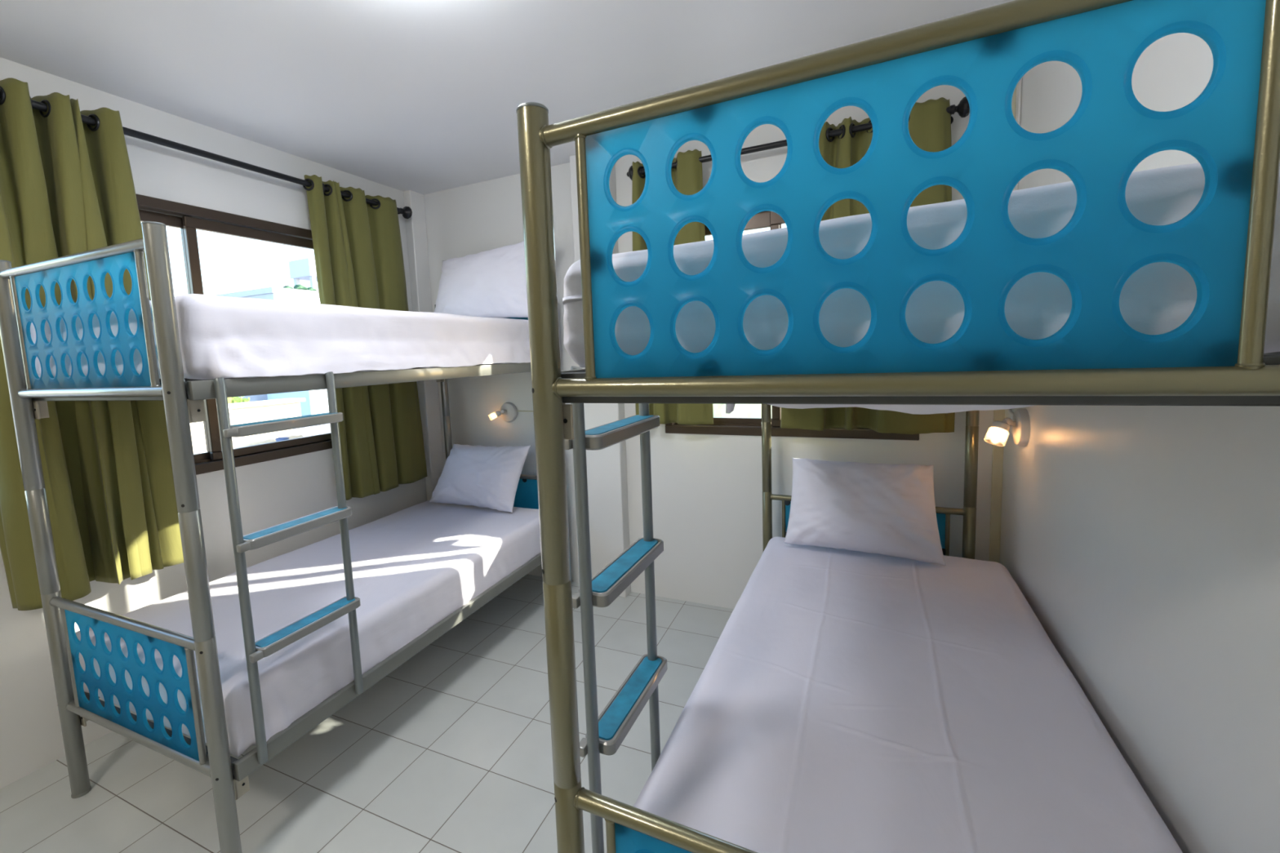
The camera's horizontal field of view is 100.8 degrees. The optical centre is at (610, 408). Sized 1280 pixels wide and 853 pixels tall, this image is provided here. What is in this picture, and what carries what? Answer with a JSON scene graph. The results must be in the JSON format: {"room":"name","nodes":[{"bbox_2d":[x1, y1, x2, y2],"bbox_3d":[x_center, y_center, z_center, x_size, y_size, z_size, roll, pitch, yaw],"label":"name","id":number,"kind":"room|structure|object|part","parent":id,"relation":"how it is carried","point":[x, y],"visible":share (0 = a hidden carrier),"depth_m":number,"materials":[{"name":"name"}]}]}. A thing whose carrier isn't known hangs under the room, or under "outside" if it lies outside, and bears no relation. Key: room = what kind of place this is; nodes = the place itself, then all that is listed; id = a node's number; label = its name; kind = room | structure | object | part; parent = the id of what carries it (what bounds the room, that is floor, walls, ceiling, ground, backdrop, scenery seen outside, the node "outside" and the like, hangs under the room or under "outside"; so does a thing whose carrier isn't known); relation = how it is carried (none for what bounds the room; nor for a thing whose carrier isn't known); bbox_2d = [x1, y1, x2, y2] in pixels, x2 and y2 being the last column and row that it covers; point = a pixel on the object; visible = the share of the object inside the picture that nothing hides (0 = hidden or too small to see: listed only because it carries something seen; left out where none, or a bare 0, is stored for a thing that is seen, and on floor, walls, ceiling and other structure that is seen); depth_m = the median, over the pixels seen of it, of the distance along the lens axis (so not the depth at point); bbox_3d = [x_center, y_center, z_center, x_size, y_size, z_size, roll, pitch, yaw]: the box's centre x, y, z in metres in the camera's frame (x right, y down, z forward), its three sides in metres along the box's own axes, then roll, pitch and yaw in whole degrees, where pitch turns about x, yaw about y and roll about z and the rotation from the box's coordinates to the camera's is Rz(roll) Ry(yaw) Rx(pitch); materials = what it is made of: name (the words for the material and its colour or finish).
{"room":"dormitory","nodes":[
{"label":"dormitory","id":0,"kind":"room"},
{"bbox_2d":[0,57,426,789],"bbox_3d":[-2.526,0.110,1.567,0.140,2.699,5.312,0,6,25],"label":"wall","id":1,"kind":"structure","parent":0,"point":[274,492],"depth_m":2.55,"materials":[{"name":"white paint"}]},
{"bbox_2d":[0,91,412,218],"bbox_3d":[-1.990,-1.177,2.355,0.132,0.084,2.839,0,6,25],"label":"curtain rod","id":2,"kind":"object","parent":1,"relation":"attached to","point":[406,212],"visible":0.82,"depth_m":2.50,"materials":[{"name":"black metal"}]},
{"bbox_2d":[0,77,183,610],"bbox_3d":[-2.099,-0.229,2.073,0.175,1.921,0.556,0,6,25],"label":"curtain","id":3,"kind":"object","parent":2,"relation":"hanging from","point":[67,187],"visible":0.75,"depth_m":2.05,"materials":[{"name":"olive green fabric"}]},
{"bbox_2d":[302,174,427,500],"bbox_3d":[-1.501,-0.404,3.343,0.092,1.879,0.716,0,6,25],"label":"curtain","id":4,"kind":"object","parent":2,"relation":"hanging from","point":[357,249],"visible":0.71,"depth_m":3.27,"materials":[{"name":"olive green fabric"},{"name":"black satin metal"}]},
{"bbox_2d":[135,193,332,475],"bbox_3d":[-2.060,-0.315,2.484,0.108,1.278,2.250,0,6,25],"label":"window","id":5,"kind":"structure","parent":1,"relation":"in","point":[185,217],"depth_m":2.63,"materials":[{"name":"brown metal"}]},
{"bbox_3d":[-2.275,-0.265,2.076,0.026,1.178,1.227,0,6,25],"label":"sash","id":6,"kind":"part","parent":5,"relation":"part of","materials":[{"name":"brown metal"}]},
{"bbox_3d":[-1.791,-0.379,3.003,0.026,1.178,0.979,0,6,25],"label":"sash","id":7,"kind":"part","parent":5,"relation":"part of","materials":[{"name":"brown metal"}]},
{"bbox_2d":[0,573,733,852],"bbox_3d":[-0.837,1.524,0.931,3.757,0.120,5.592,0,6,25],"label":"floor","id":8,"kind":"structure","parent":0,"point":[450,751],"depth_m":2.01,"materials":[{"name":"white tile"}]},
{"bbox_2d":[0,221,542,852],"bbox_3d":[-1.124,0.349,2.588,1.005,1.904,2.123,0,6,24],"label":"bunk bed","id":9,"kind":"object","parent":8,"relation":"on","point":[183,398],"visible":0.87,"depth_m":1.63,"materials":[{"name":"silver metal"}]},
{"bbox_3d":[-1.973,0.463,1.839,0.049,1.898,0.049,0,6,24],"label":"post","id":10,"kind":"part","parent":9,"relation":"part of","materials":[{"name":"silver metal"}]},
{"bbox_3d":[-1.600,-0.438,1.566,0.866,0.034,0.034,0,6,24],"label":"rail","id":11,"kind":"part","parent":9,"relation":"part of","materials":[{"name":"silver metal"}]},
{"bbox_3d":[-1.592,-0.244,1.585,0.712,0.368,0.009,0,6,24],"label":"panel","id":12,"kind":"part","parent":9,"relation":"part of","materials":[{"name":"blue plastic"}]},
{"bbox_3d":[-1.584,-0.048,1.605,0.866,0.034,0.034,0,6,24],"label":"rail","id":13,"kind":"part","parent":9,"relation":"part of","materials":[{"name":"silver metal"}]},
{"bbox_3d":[-1.555,0.677,1.679,0.866,0.034,0.034,0,6,24],"label":"rail","id":14,"kind":"part","parent":9,"relation":"part of","materials":[{"name":"silver metal"}]},
{"bbox_3d":[-1.547,0.870,1.699,0.712,0.368,0.009,0,6,24],"label":"panel","id":15,"kind":"part","parent":9,"relation":"part of","materials":[{"name":"blue plastic"}]},
{"bbox_3d":[-1.539,1.063,1.718,0.866,0.034,0.034,0,6,24],"label":"rail","id":16,"kind":"part","parent":9,"relation":"part of","materials":[{"name":"silver metal"}]},
{"bbox_3d":[-1.154,0.467,1.476,0.049,1.898,0.049,0,6,24],"label":"post","id":17,"kind":"part","parent":9,"relation":"part of","materials":[{"name":"silver metal"}]},
{"bbox_2d":[30,293,530,379],"bbox_3d":[-1.221,-0.307,2.544,1.065,0.253,1.961,0,6,24],"label":"mattress","id":18,"kind":"object","parent":9,"relation":"on","point":[220,336],"visible":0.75,"depth_m":1.79,"materials":[{"name":"white fabric"}]},
{"bbox_2d":[434,240,528,317],"bbox_3d":[-0.755,-0.780,3.243,0.881,0.502,0.206,0,6,25],"label":"pillow","id":19,"kind":"object","parent":18,"relation":"on","point":[491,283],"visible":0.74,"depth_m":3.18,"materials":[{"name":"white fabric"}]},
{"bbox_2d":[75,499,541,757],"bbox_3d":[-1.184,0.837,2.661,1.051,0.204,1.972,0,6,24],"label":"mattress","id":20,"kind":"object","parent":9,"relation":"on","point":[414,566],"visible":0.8,"depth_m":2.24,"materials":[{"name":"white fabric"}]},
{"bbox_2d":[429,444,530,512],"bbox_3d":[-0.867,0.437,3.417,0.735,0.392,0.216,0,6,25],"label":"pillow","id":21,"kind":"object","parent":20,"relation":"on","point":[478,476],"visible":1,"depth_m":3.33,"materials":[{"name":"white fabric"}]},
{"bbox_3d":[-0.742,-0.157,2.358,0.024,0.053,2.016,0,6,24],"label":"rail","id":22,"kind":"part","parent":9,"relation":"part of","materials":[{"name":"silver metal"}]},
{"bbox_3d":[-0.696,0.963,2.472,0.024,0.054,2.016,0,6,24],"label":"rail","id":23,"kind":"part","parent":9,"relation":"part of","materials":[{"name":"silver metal"}]},
{"bbox_3d":[-1.140,0.238,3.720,0.049,1.898,0.049,0,6,24],"label":"post","id":24,"kind":"part","parent":9,"relation":"part of","materials":[{"name":"silver metal"}]},
{"bbox_3d":[-0.759,-0.469,3.467,0.712,0.368,0.007,0,6,24],"label":"panel","id":25,"kind":"part","parent":9,"relation":"part of","materials":[{"name":"blue plastic"}]},
{"bbox_3d":[-0.714,0.646,3.580,0.712,0.368,0.007,0,6,24],"label":"panel","id":26,"kind":"part","parent":9,"relation":"part of","materials":[{"name":"teal plastic"}]},
{"bbox_3d":[-0.722,0.452,3.561,0.866,0.034,0.034,0,6,24],"label":"rail","id":27,"kind":"part","parent":9,"relation":"part of","materials":[{"name":"silver metal"}]},
{"bbox_2d":[515,0,1279,852],"bbox_3d":[0.749,0.367,1.665,1.005,1.904,2.123,1,6,26],"label":"bunk bed","id":28,"kind":"object","parent":8,"relation":"on","point":[1216,357],"visible":0.91,"depth_m":0.64,"materials":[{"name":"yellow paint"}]},
{"bbox_3d":[-0.084,0.479,0.927,0.049,1.898,0.049,1,6,26],"label":"post","id":29,"kind":"part","parent":28,"relation":"part of","materials":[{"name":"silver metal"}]},
{"bbox_3d":[0.332,-0.145,1.807,0.024,0.053,2.016,1,6,26],"label":"rail","id":30,"kind":"part","parent":28,"relation":"part of","materials":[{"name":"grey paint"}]},
{"bbox_3d":[0.335,0.888,0.771,0.712,0.368,0.010,1,6,26],"label":"panel","id":31,"kind":"part","parent":28,"relation":"part of","materials":[{"name":"blue plastic"}]},
{"bbox_3d":[0.327,0.695,0.752,0.866,0.034,0.034,1,6,26],"label":"rail","id":32,"kind":"part","parent":28,"relation":"part of","materials":[{"name":"silver metal"}]},
{"bbox_3d":[0.822,0.255,2.775,0.049,1.898,0.049,1,6,26],"label":"post","id":33,"kind":"part","parent":28,"relation":"part of","materials":[{"name":"silver metal"}]},
{"bbox_3d":[0.282,-0.420,0.638,0.866,0.034,0.034,1,6,26],"label":"rail","id":34,"kind":"part","parent":28,"relation":"part of","materials":[{"name":"metal"}]},
{"bbox_3d":[1.240,0.664,2.619,0.712,0.368,0.007,1,6,26],"label":"panel","id":35,"kind":"part","parent":28,"relation":"part of","materials":[{"name":"blue plastic"}]},
{"bbox_3d":[1.232,0.470,2.600,0.866,0.034,0.034,1,6,26],"label":"rail","id":36,"kind":"part","parent":28,"relation":"part of","materials":[{"name":"silver metal"}]},
{"bbox_2d":[633,537,1182,852],"bbox_3d":[0.854,0.854,1.664,1.017,0.209,1.954,1,6,26],"label":"mattress","id":37,"kind":"object","parent":28,"relation":"on","point":[846,701],"visible":0.98,"depth_m":1.31,"materials":[{"name":"white fabric"}]},
{"bbox_2d":[784,457,946,565],"bbox_3d":[1.143,0.456,2.413,0.660,0.396,0.262,0,6,25],"label":"pillow","id":38,"kind":"object","parent":37,"relation":"on","point":[886,509],"visible":1,"depth_m":2.35,"materials":[{"name":"white fabric"}]},
{"bbox_3d":[0.298,-0.030,0.678,0.866,0.034,0.034,1,6,26],"label":"rail","id":39,"kind":"part","parent":28,"relation":"part of","materials":[{"name":"silver metal"}]},
{"bbox_2d":[562,162,1279,414],"bbox_3d":[0.794,-0.234,1.563,1.050,0.300,1.954,1,6,26],"label":"mattress","id":40,"kind":"object","parent":28,"relation":"on","point":[1157,298],"visible":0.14,"depth_m":0.67,"materials":[{"name":"white fabric"}]},
{"bbox_2d":[725,404,735,413],"bbox_3d":[0.417,-0.072,1.695,0.109,0.177,0.026,-1,6,11],"label":"loose sheet","id":41,"kind":"object","parent":40,"relation":"hanging from","point":[729,407],"visible":0.06,"depth_m":1.70,"materials":[{"name":"white fabric"}]},
{"bbox_3d":[0.290,-0.226,0.658,0.712,0.368,0.010,1,6,26],"label":"panel","id":42,"kind":"part","parent":28,"relation":"part of","materials":[{"name":"blue plastic"}]},
{"bbox_3d":[1.626,0.262,2.382,0.049,1.898,0.049,1,6,26],"label":"post","id":43,"kind":"part","parent":28,"relation":"part of","materials":[{"name":"silver metal"}]},
{"bbox_3d":[1.169,-0.137,1.398,0.024,0.053,2.016,1,6,26],"label":"rail","id":44,"kind":"part","parent":28,"relation":"part of","materials":[{"name":"silver metal"}]},
{"bbox_2d":[403,190,444,501],"bbox_3d":[-1.325,-0.170,3.846,0.066,2.699,0.132,0,6,25],"label":"wall","id":45,"kind":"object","parent":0,"point":[416,233],"visible":0.58,"depth_m":3.78,"materials":[{"name":"white paint"}]},
{"bbox_2d":[0,0,1013,194],"bbox_3d":[-0.951,-1.278,0.647,3.757,0.120,5.592,0,6,25],"label":"ceiling","id":46,"kind":"structure","parent":0,"point":[420,96],"depth_m":2.05,"materials":[{"name":"white paint"}]},
{"bbox_2d":[569,155,631,597],"bbox_3d":[-0.053,-0.162,3.263,0.257,2.699,0.092,0,6,25],"label":"wall","id":47,"kind":"structure","parent":0,"point":[606,468],"depth_m":3.27,"materials":[{"name":"white paint"}]},
{"bbox_2d":[423,84,993,608],"bbox_3d":[0.273,-0.172,3.235,3.757,2.699,0.140,0,6,25],"label":"wall","id":48,"kind":"structure","parent":0,"point":[707,489],"depth_m":3.15,"materials":[{"name":"white paint"}]},
{"bbox_2d":[492,402,517,422],"bbox_3d":[-0.735,0.029,3.627,0.197,0.136,0.095,-3,6,-9],"label":"wall lamp","id":49,"kind":"object","parent":48,"relation":"attached to","point":[508,411],"visible":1,"depth_m":3.61,"materials":[{"name":"white plastic"}]},
{"bbox_3d":[-0.730,0.019,3.605,0.047,0.030,0.030,-7,7,-37],"label":"arm","id":50,"kind":"part","parent":49,"relation":"part of","materials":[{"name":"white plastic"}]},
{"bbox_2d":[665,210,919,440],"bbox_3d":[0.921,-0.481,2.862,1.316,1.265,0.108,0,6,25],"label":"window","id":51,"kind":"structure","parent":48,"relation":"in","point":[722,425],"depth_m":2.88,"materials":[{"name":"brown metal"}]},
{"bbox_3d":[0.657,-0.485,3.009,0.618,1.165,0.026,0,6,25],"label":"sash","id":52,"kind":"part","parent":51,"relation":"part of","materials":[{"name":"brown metal"}]},
{"bbox_3d":[1.168,-0.477,2.723,0.654,1.165,0.026,0,6,25],"label":"sash","id":53,"kind":"part","parent":51,"relation":"part of","materials":[{"name":"brown metal"}]},
{"bbox_2d":[626,97,969,180],"bbox_3d":[0.851,-1.324,2.669,1.649,0.084,0.132,0,6,25],"label":"curtain rod","id":54,"kind":"object","parent":48,"relation":"attached to","point":[962,108],"visible":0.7,"depth_m":2.53,"materials":[{"name":"black metal"}]},
{"bbox_2d":[631,149,713,425],"bbox_3d":[0.336,-0.640,2.977,0.473,1.483,0.081,0,6,25],"label":"curtain","id":55,"kind":"object","parent":54,"relation":"hanging from","point":[687,175],"visible":0.19,"depth_m":2.94,"materials":[{"name":"olive green fabric"}]},
{"bbox_2d":[780,97,955,434],"bbox_3d":[1.222,-0.626,2.558,0.779,1.497,0.087,0,6,25],"label":"curtain","id":56,"kind":"object","parent":54,"relation":"hanging from","point":[929,121],"visible":0.18,"depth_m":2.52,"materials":[{"name":"olive green fabric"},{"name":"black metal"}]},
{"bbox_2d":[988,86,1016,563],"bbox_3d":[1.791,-0.151,2.426,0.040,2.698,0.017,0,6,25],"label":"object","id":57,"kind":"structure","parent":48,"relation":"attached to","point":[998,415],"depth_m":2.47,"materials":[{"name":"white paint"}]},
{"bbox_2d":[1008,77,1022,414],"bbox_3d":[1.701,-0.671,2.196,0.011,1.415,0.180,0,6,25],"label":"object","id":58,"kind":"structure","parent":0,"point":[1020,80],"depth_m":2.21,"materials":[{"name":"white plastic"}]},
{"bbox_2d":[999,32,1279,852],"bbox_3d":[0.739,0.136,0.012,0.140,2.699,5.312,0,6,25],"label":"wall","id":59,"kind":"structure","parent":0,"point":[1144,541],"depth_m":1.13,"materials":[{"name":"white paint"}]},
{"bbox_2d":[990,408,1030,446],"bbox_3d":[1.603,0.077,2.155,0.143,0.152,0.161,0,6,25],"label":"wall lamp","id":60,"kind":"object","parent":59,"relation":"attached to","point":[1020,423],"visible":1,"depth_m":2.11,"materials":[{"name":"white plastic"}]},
{"bbox_3d":[1.563,0.111,2.137,0.030,0.030,0.030,0,6,25],"label":"bulb","id":61,"kind":"part","parent":60,"relation":"part of","materials":[{"name":"white glass"}]},
{"bbox_3d":[1.618,0.056,2.141,0.054,0.038,0.033,-2,6,-1],"label":"arm","id":62,"kind":"part","parent":60,"relation":"part of","materials":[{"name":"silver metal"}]},
{"label":"outside","id":63,"kind":"structure","parent":0,"visible":0},
{"bbox_3d":[-6.898,6.041,20.691,150.000,0.200,150.000,0,6,25],"label":"ground","id":64,"kind":"structure","parent":63,"visible":0},
{"bbox_2d":[226,395,250,404],"bbox_3d":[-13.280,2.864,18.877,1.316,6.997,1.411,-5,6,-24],"label":"bush","id":65,"kind":"object","parent":64,"relation":"on","point":[233,399],"visible":0.12,"depth_m":18.42,"materials":[{"name":"green plant"}]},
{"bbox_2d":[190,398,305,453],"bbox_3d":[-9.053,3.631,10.311,4.200,6.860,9.250,0,6,25],"label":"building","id":66,"kind":"structure","parent":64,"relation":"on","point":[246,412],"depth_m":13.62,"materials":[{"name":"grey"}]},
{"bbox_2d":[275,436,288,441],"bbox_3d":[-8.383,0.882,13.532,0.310,0.250,0.310,0,6,25],"label":"bucket","id":67,"kind":"object","parent":66,"relation":"on","point":[277,439],"visible":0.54,"depth_m":13.45,"materials":[{"name":"blue plastic"}]},
{"bbox_2d":[239,394,267,401],"bbox_3d":[-17.869,2.228,25.466,2.030,7.300,9.000,0,6,25],"label":"building","id":68,"kind":"structure","parent":64,"relation":"on","point":[263,397],"depth_m":25.23,"materials":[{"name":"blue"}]},
{"bbox_2d":[215,286,319,303],"bbox_3d":[-19.032,-1.391,36.953,6.200,12.270,11.800,0,6,25],"label":"building","id":69,"kind":"structure","parent":64,"relation":"on","point":[268,293],"depth_m":30.75,"materials":[{"name":"grey"}]},
{"bbox_2d":[282,285,293,288],"bbox_3d":[-19.600,-7.244,32.165,0.539,0.464,0.670,3,8,45],"label":"shrub","id":70,"kind":"object","parent":69,"relation":"on","point":[285,286],"visible":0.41,"depth_m":32.07,"materials":[{"name":"green plant"}]},
{"bbox_2d":[293,284,307,290],"bbox_3d":[-19.262,-7.393,32.875,0.900,0.612,0.748,-8,8,-44],"label":"shrub","id":71,"kind":"object","parent":69,"relation":"on","point":[300,286],"visible":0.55,"depth_m":32.71,"materials":[{"name":"green plant"}]},
{"bbox_2d":[288,257,317,289],"bbox_3d":[-19.627,-8.597,35.586,2.000,2.380,2.600,0,6,25],"label":"tower","id":72,"kind":"structure","parent":69,"relation":"on","point":[304,268],"depth_m":34.31,"materials":[{"name":"grey"}]},
{"bbox_3d":[-20.755,-7.947,35.088,0.260,1.280,0.260,0,6,25],"label":"tower leg","id":73,"kind":"part","parent":72,"relation":"part of","materials":[{"name":"grey"}]},
{"bbox_3d":[-19.310,-7.936,34.400,0.260,1.280,0.260,0,6,25],"label":"tower leg","id":74,"kind":"part","parent":72,"relation":"part of","materials":[{"name":"grey"}]},
{"bbox_2d":[306,287,316,291],"bbox_3d":[-18.959,-7.427,33.508,0.608,0.515,0.746,3,8,45],"label":"shrub","id":75,"kind":"object","parent":69,"relation":"on","point":[308,288],"visible":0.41,"depth_m":33.41,"materials":[{"name":"green plant"}]},
{"bbox_2d":[266,389,328,416],"bbox_3d":[-13.313,1.757,26.802,3.500,7.600,6.000,0,6,25],"label":"building","id":76,"kind":"structure","parent":64,"relation":"on","point":[316,402],"depth_m":23.76,"materials":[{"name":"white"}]},
{"bbox_2d":[293,423,330,436],"bbox_3d":[-5.294,3.233,15.407,3.800,6.320,7.300,0,6,25],"label":"corrugated roof","id":77,"kind":"structure","parent":64,"relation":"on","point":[322,428],"depth_m":13.30,"materials":[{"name":"grey"}]},
{"bbox_2d":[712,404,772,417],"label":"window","id":78,"kind":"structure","parent":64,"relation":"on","point":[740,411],"depth_m":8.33,"materials":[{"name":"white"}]}
]}

